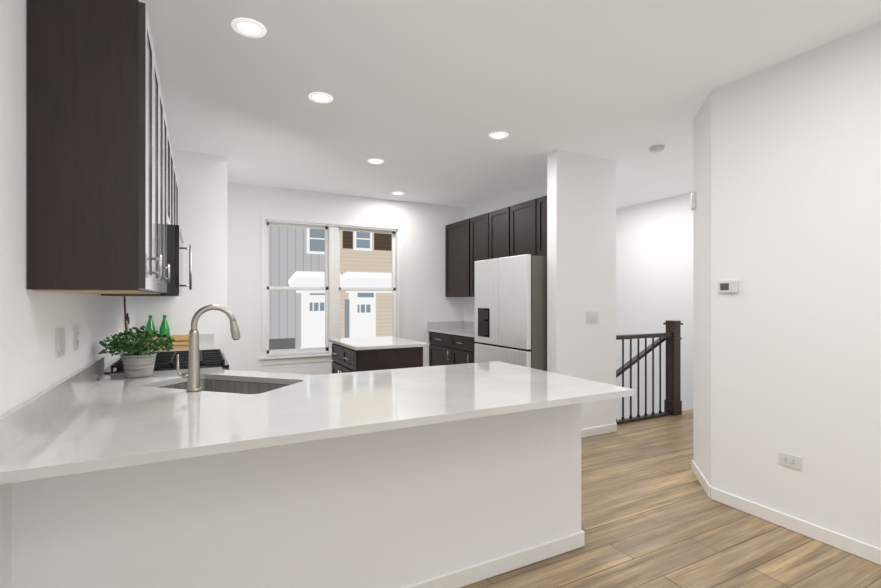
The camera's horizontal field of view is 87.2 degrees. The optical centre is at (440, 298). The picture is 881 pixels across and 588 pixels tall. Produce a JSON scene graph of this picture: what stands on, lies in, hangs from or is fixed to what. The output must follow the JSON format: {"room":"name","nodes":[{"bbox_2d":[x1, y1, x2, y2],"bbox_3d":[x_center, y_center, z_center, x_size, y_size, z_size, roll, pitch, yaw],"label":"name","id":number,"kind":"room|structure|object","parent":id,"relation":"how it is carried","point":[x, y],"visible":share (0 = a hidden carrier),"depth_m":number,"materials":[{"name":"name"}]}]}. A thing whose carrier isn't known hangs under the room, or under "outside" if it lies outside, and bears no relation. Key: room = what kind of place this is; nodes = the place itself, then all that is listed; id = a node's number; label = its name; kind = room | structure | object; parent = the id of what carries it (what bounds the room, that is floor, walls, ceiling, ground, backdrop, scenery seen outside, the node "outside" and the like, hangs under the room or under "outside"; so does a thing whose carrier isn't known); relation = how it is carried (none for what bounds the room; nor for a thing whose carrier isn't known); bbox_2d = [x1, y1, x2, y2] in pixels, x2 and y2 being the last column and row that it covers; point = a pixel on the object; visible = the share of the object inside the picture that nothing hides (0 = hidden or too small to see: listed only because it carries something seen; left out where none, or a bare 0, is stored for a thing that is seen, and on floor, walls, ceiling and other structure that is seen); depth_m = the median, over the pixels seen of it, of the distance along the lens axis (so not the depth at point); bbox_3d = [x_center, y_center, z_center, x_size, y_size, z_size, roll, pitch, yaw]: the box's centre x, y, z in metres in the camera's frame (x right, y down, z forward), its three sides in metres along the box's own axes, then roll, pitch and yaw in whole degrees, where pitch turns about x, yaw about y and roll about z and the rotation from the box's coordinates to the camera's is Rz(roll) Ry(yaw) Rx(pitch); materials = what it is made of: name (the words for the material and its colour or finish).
{"room":"kitchen","nodes":[
{"label":"kitchen","id":0,"kind":"room"},
{"bbox_2d":[0,0,134,587],"bbox_3d":[-0.912,-0.030,0.482,0.150,2.740,8.300,0,0,-28],"label":"wall","id":1,"kind":"structure","parent":0,"point":[31,364],"depth_m":1.50,"materials":[{"name":"white paint"}]},
{"bbox_2d":[56,328,64,357],"bbox_3d":[-1.567,0.180,1.911,0.011,0.115,0.116,0,0,-28],"label":"switch plate","id":2,"kind":"object","parent":1,"relation":"attached to","point":[60,342],"visible":0.98,"depth_m":1.89,"materials":[{"name":"white plastic"}]},
{"bbox_2d":[74,325,78,350],"bbox_3d":[-1.698,0.180,2.159,0.008,0.115,0.070,0,0,-28],"label":"electrical outlet plate","id":3,"kind":"object","parent":1,"relation":"attached to","point":[76,337],"visible":1,"depth_m":2.15,"materials":[{"name":"white plastic"}]},
{"bbox_2d":[27,0,162,293],"bbox_3d":[-1.378,-0.564,1.904,0.334,1.063,0.651,0,0,-28],"label":"upper cabinet","id":4,"kind":"object","parent":1,"relation":"attached to","point":[102,197],"depth_m":1.62,"materials":[{"name":"paint"}]},
{"bbox_2d":[163,103,170,292],"bbox_3d":[-1.679,-0.564,2.478,0.334,1.063,0.646,0,0,-28],"label":"upper cabinet","id":5,"kind":"object","parent":1,"relation":"attached to","point":[166,138],"depth_m":2.78,"materials":[{"name":"paint"}]},
{"bbox_2d":[171,147,174,224],"bbox_3d":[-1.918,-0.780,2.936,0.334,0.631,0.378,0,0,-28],"label":"upper cabinet","id":6,"kind":"object","parent":1,"relation":"attached to","point":[172,160],"depth_m":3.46,"materials":[{"name":"paint"}]},
{"bbox_2d":[101,224,191,295],"bbox_3d":[-1.949,-0.240,3.134,0.459,0.440,0.754,0,0,-28],"label":"microwave","id":7,"kind":"object","parent":6,"relation":"attached to","point":[175,248],"visible":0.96,"depth_m":2.87,"materials":[{"name":"black plastic"}]},
{"bbox_2d":[175,170,177,224],"bbox_3d":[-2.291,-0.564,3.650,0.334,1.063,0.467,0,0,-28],"label":"upper cabinet","id":8,"kind":"object","parent":1,"relation":"attached to","point":[176,182],"depth_m":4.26,"materials":[{"name":"paint"}]},
{"bbox_2d":[123,296,129,337],"bbox_3d":[-2.428,0.155,3.576,0.019,0.371,0.198,0,0,-28],"label":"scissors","id":9,"kind":"object","parent":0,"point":[127,319],"visible":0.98,"depth_m":3.53,"materials":[{"name":"silver metal"}]},
{"bbox_2d":[98,326,174,377],"bbox_3d":[-1.710,0.295,2.618,0.367,0.285,0.359,0,0,-28],"label":"potted plant","id":10,"kind":"object","parent":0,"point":[140,363],"visible":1,"depth_m":2.57,"materials":[{"name":"green plant"}]},
{"bbox_2d":[135,149,226,358],"bbox_3d":[-2.788,-0.030,4.890,0.910,2.740,1.250,0,0,-28],"label":"wall","id":11,"kind":"structure","parent":0,"point":[202,198],"depth_m":4.44,"materials":[{"name":"white paint"}]},
{"bbox_2d":[158,379,287,387],"bbox_3d":[-1.146,0.905,2.251,1.066,0.866,1.067,0,0,-28],"label":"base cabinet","id":12,"kind":"object","parent":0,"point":[225,380],"depth_m":2.52,"materials":[{"name":"brown"}]},
{"bbox_2d":[86,350,187,365],"bbox_3d":[-1.353,0.510,2.687,1.108,0.345,0.576,0,0,-28],"label":"countertop","id":13,"kind":"structure","parent":12,"relation":"on","point":[100,361],"depth_m":2.62,"materials":[{"name":"white stone"}]},
{"bbox_2d":[120,334,214,353],"bbox_3d":[-2.266,0.402,3.927,0.638,0.130,0.933,0,0,-28],"label":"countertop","id":14,"kind":"structure","parent":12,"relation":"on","point":[206,341],"depth_m":4.42,"materials":[{"name":"white stone"}]},
{"bbox_2d":[146,334,188,348],"bbox_3d":[-2.479,0.385,4.213,0.390,0.104,0.165,0,0,-28],"label":"crate","id":15,"kind":"object","parent":14,"relation":"on","point":[181,341],"visible":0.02,"depth_m":4.19,"materials":[{"name":"brown wood"}]},
{"bbox_2d":[145,315,155,334],"bbox_3d":[-2.604,0.238,4.151,0.086,0.187,0.085,0,0,-28],"label":"soap bottle","id":16,"kind":"object","parent":15,"relation":"on","point":[150,325],"visible":0.67,"depth_m":4.13,"materials":[{"name":"green glass"}]},
{"bbox_2d":[159,315,169,335],"bbox_3d":[-2.507,0.238,4.202,0.086,0.187,0.085,0,0,-28],"label":"soap bottle","id":17,"kind":"object","parent":15,"relation":"on","point":[164,328],"visible":0.75,"depth_m":4.18,"materials":[{"name":"green glass"}]},
{"bbox_2d":[0,361,633,483],"bbox_3d":[-0.386,0.510,2.208,2.378,0.345,1.170,0,0,-28],"label":"countertop","id":18,"kind":"structure","parent":12,"relation":"on","point":[91,417],"depth_m":1.84,"materials":[{"name":"white stone"}]},
{"bbox_2d":[176,304,239,391],"bbox_3d":[-1.118,0.232,2.237,0.277,0.411,0.064,0,0,-28],"label":"faucet","id":19,"kind":"object","parent":18,"relation":"on","point":[192,375],"visible":1,"depth_m":2.19,"materials":[{"name":"silver metal"}]},
{"bbox_2d":[11,403,580,587],"bbox_3d":[-0.455,0.906,2.307,2.350,0.868,0.770,0,0,-28],"label":"wall","id":20,"kind":"structure","parent":0,"point":[399,507],"depth_m":1.85,"materials":[{"name":"white paint"}]},
{"bbox_2d":[401,530,584,587],"bbox_3d":[-0.254,1.299,1.969,2.334,0.082,0.022,0,0,-28],"label":"baseboard","id":21,"kind":"structure","parent":20,"relation":"attached to","point":[469,575],"depth_m":2.26,"materials":[{"name":"white wood"}]},
{"bbox_2d":[227,182,463,374],"bbox_3d":[-1.155,-0.030,6.364,3.350,2.740,0.150,0,0,-28],"label":"wall","id":22,"kind":"structure","parent":0,"point":[425,300],"depth_m":6.09,"materials":[{"name":"white paint"}]},
{"bbox_2d":[259,215,401,364],"bbox_3d":[-1.409,-0.107,6.203,1.920,1.855,0.200,0,0,-28],"label":"window","id":23,"kind":"structure","parent":22,"relation":"in","point":[332,288],"depth_m":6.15,"materials":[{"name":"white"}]},
{"bbox_2d":[139,0,880,208],"bbox_3d":[1.609,-1.430,2.534,6.700,0.060,9.600,0,0,-28],"label":"ceiling","id":24,"kind":"structure","parent":0,"point":[429,96],"depth_m":2.98,"materials":[{"name":"white paint"}]},
{"bbox_2d":[231,18,265,37],"bbox_3d":[-0.987,-1.396,2.384,0.168,0.007,0.168,0,0,-28],"label":"recessed light","id":25,"kind":"object","parent":24,"relation":"in","point":[247,27],"visible":1,"depth_m":2.38,"materials":[{"name":"white plastic"}]},
{"bbox_2d":[308,92,332,102],"bbox_3d":[-0.832,-1.396,3.210,0.168,0.007,0.168,0,0,-28],"label":"recessed light","id":26,"kind":"object","parent":24,"relation":"in","point":[319,97],"visible":1,"depth_m":3.20,"materials":[{"name":"white plastic"}]},
{"bbox_2d":[367,159,383,163],"bbox_3d":[-0.657,-1.396,4.689,0.168,0.007,0.168,0,0,-28],"label":"recessed light","id":27,"kind":"object","parent":24,"relation":"in","point":[375,161],"visible":1,"depth_m":4.70,"materials":[{"name":"white plastic"}]},
{"bbox_2d":[392,192,403,194],"bbox_3d":[-0.562,-1.396,6.104,0.168,0.007,0.168,0,0,-28],"label":"recessed light","id":28,"kind":"object","parent":24,"relation":"in","point":[398,193],"visible":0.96,"depth_m":6.12,"materials":[{"name":"white plastic"}]},
{"bbox_2d":[489,132,507,138],"bbox_3d":[0.497,-1.396,3.950,0.168,0.007,0.168,0,0,-28],"label":"recessed light","id":29,"kind":"object","parent":24,"relation":"in","point":[498,135],"visible":0.98,"depth_m":3.95,"materials":[{"name":"white plastic"}]},
{"bbox_2d":[649,145,664,151],"bbox_3d":[1.994,-1.382,4.258,0.132,0.034,0.132,0,0,-28],"label":"smoke detector","id":30,"kind":"object","parent":24,"relation":"attached to","point":[657,148],"visible":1,"depth_m":4.22,"materials":[{"name":"white plastic"}]},
{"bbox_2d":[464,159,615,424],"bbox_3d":[1.038,0.720,5.947,0.150,4.240,2.920,0,0,-28],"label":"wall","id":31,"kind":"structure","parent":0,"point":[526,193],"depth_m":4.67,"materials":[{"name":"white paint"}]},
{"bbox_2d":[445,219,468,296],"bbox_3d":[0.380,-0.565,6.664,0.347,1.070,0.730,0,0,-28],"label":"upper cabinet","id":32,"kind":"object","parent":31,"relation":"attached to","point":[457,233],"depth_m":6.57,"materials":[{"name":"brown wood"}]},
{"bbox_2d":[469,214,484,296],"bbox_3d":[0.655,-0.565,6.137,0.347,1.070,0.459,0,0,-28],"label":"upper cabinet","id":33,"kind":"object","parent":31,"relation":"attached to","point":[476,224],"depth_m":6.17,"materials":[{"name":"brown wood"}]},
{"bbox_2d":[485,207,508,259],"bbox_3d":[0.865,-0.565,5.736,0.347,1.070,0.445,0,0,-28],"label":"upper cabinet","id":34,"kind":"object","parent":31,"relation":"attached to","point":[496,222],"depth_m":5.69,"materials":[{"name":"brown wood"}]},
{"bbox_2d":[509,200,532,256],"bbox_3d":[1.080,-0.565,5.324,0.347,1.070,0.485,0,0,-28],"label":"upper cabinet","id":35,"kind":"object","parent":31,"relation":"attached to","point":[517,229],"depth_m":5.27,"materials":[{"name":"brown wood"}]},
{"bbox_2d":[533,195,546,255],"bbox_3d":[1.310,-0.565,4.886,0.347,1.070,0.505,0,0,-28],"label":"upper cabinet","id":36,"kind":"object","parent":31,"relation":"attached to","point":[539,204],"depth_m":4.97,"materials":[{"name":"brown wood"}]},
{"bbox_2d":[547,149,604,428],"bbox_3d":[1.336,-0.030,4.529,0.635,2.740,0.130,0,0,-28],"label":"wall","id":37,"kind":"structure","parent":0,"point":[575,245],"depth_m":4.45,"materials":[{"name":"white paint"}]},
{"bbox_2d":[586,311,598,322],"bbox_3d":[1.491,0.180,4.530,0.162,0.115,0.011,0,0,-28],"label":"light switch","id":38,"kind":"object","parent":37,"relation":"attached to","point":[592,317],"visible":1,"depth_m":4.53,"materials":[{"name":"white plastic"}]},
{"bbox_2d":[581,423,616,437],"bbox_3d":[1.429,1.299,4.497,0.799,0.082,0.014,0,0,-28],"label":"baseboard","id":39,"kind":"structure","parent":37,"relation":"attached to","point":[604,429],"depth_m":4.56,"materials":[{"name":"white wood"}]},
{"bbox_2d":[616,193,692,419],"bbox_3d":[3.194,0.720,6.516,0.200,4.240,4.010,0,0,-28],"label":"wall","id":40,"kind":"structure","parent":0,"point":[654,266],"depth_m":6.60,"materials":[{"name":"white paint"}]},
{"bbox_2d":[461,409,880,587],"bbox_3d":[1.609,1.370,2.534,6.700,0.060,9.600,0,0,-28],"label":"floor","id":41,"kind":"structure","parent":0,"point":[653,515],"depth_m":2.58,"materials":[{"name":"brown wood"}]},
{"bbox_2d":[104,349,229,373],"bbox_3d":[-1.829,0.868,3.196,0.730,0.945,0.760,0,0,-28],"label":"range","id":42,"kind":"object","parent":41,"relation":"on","point":[210,358],"visible":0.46,"depth_m":3.02,"materials":[{"name":"metal"}]},
{"bbox_2d":[329,336,427,373],"bbox_3d":[-0.678,0.886,4.797,0.757,0.904,0.970,0,0,-28],"label":"kitchen island","id":43,"kind":"object","parent":41,"relation":"on","point":[359,354],"visible":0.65,"depth_m":4.46,"materials":[{"name":"brown wood"}]},
{"bbox_2d":[429,331,452,365],"bbox_3d":[0.261,0.905,6.599,0.617,0.866,0.685,0,0,-28],"label":"base cabinet","id":44,"kind":"object","parent":41,"relation":"on","point":[448,349],"depth_m":6.49,"materials":[{"name":"brown wood"}]},
{"bbox_2d":[427,321,474,337],"bbox_3d":[0.462,0.403,6.199,0.632,0.130,1.635,0,0,-28],"label":"countertop","id":45,"kind":"structure","parent":44,"relation":"on","point":[464,328],"depth_m":6.80,"materials":[{"name":"white stone"}]},
{"bbox_2d":[449,335,468,364],"bbox_3d":[0.541,0.905,6.063,0.617,0.866,0.525,0,0,-28],"label":"base cabinet","id":46,"kind":"object","parent":41,"relation":"on","point":[458,345],"depth_m":5.99,"materials":[{"name":"brown wood"}]},
{"bbox_2d":[469,337,476,362],"bbox_3d":[0.755,0.905,5.654,0.617,0.866,0.398,0,0,-28],"label":"base cabinet","id":47,"kind":"object","parent":41,"relation":"on","point":[472,342],"depth_m":5.70,"materials":[{"name":"brown"}]},
{"bbox_2d":[475,254,546,370],"bbox_3d":[0.963,0.458,4.983,0.836,1.765,0.940,0,0,-28],"label":"refrigerator","id":48,"kind":"object","parent":41,"relation":"on","point":[510,309],"visible":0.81,"depth_m":4.57,"materials":[{"name":"grey metal"}]},
{"bbox_2d":[616,320,682,424],"bbox_3d":[2.221,0.794,5.165,1.219,1.089,0.204,0,0,-28],"label":"stair railing","id":49,"kind":"object","parent":41,"relation":"on","point":[671,336],"visible":0.81,"depth_m":5.30,"materials":[{"name":"brown wood"}]},
{"bbox_2d":[693,22,880,548],"bbox_3d":[4.222,-0.030,1.637,2.900,2.740,5.590,0,0,-28],"label":"wall","id":50,"kind":"structure","parent":0,"point":[787,236],"depth_m":2.67,"materials":[{"name":"white paint"}]},
{"bbox_2d":[691,192,695,209],"bbox_3d":[1.945,-0.755,3.558,0.027,0.130,0.060,0,0,17],"label":"door chime","id":51,"kind":"object","parent":50,"relation":"attached to","point":[693,200],"visible":0.98,"depth_m":3.53,"materials":[{"name":"white plastic"}]},
{"bbox_2d":[718,280,737,292],"bbox_3d":[1.863,-0.080,2.994,0.023,0.080,0.120,0,0,-28],"label":"thermostat","id":52,"kind":"object","parent":50,"relation":"attached to","point":[728,286],"visible":0.98,"depth_m":2.98,"materials":[{"name":"white plastic"}]},
{"bbox_2d":[691,460,880,564],"bbox_3d":[3.096,1.299,1.052,0.392,0.082,5.598,0,0,-28],"label":"baseboard","id":53,"kind":"structure","parent":50,"relation":"attached to","point":[866,551],"depth_m":2.67,"materials":[{"name":"white wood"}]},
{"bbox_2d":[779,452,801,469],"bbox_3d":[2.031,0.940,2.687,0.008,0.070,0.115,0,0,-28],"label":"electrical outlet plate","id":54,"kind":"object","parent":50,"relation":"attached to","point":[789,460],"visible":1,"depth_m":2.68,"materials":[{"name":"white plastic"}]}
]}

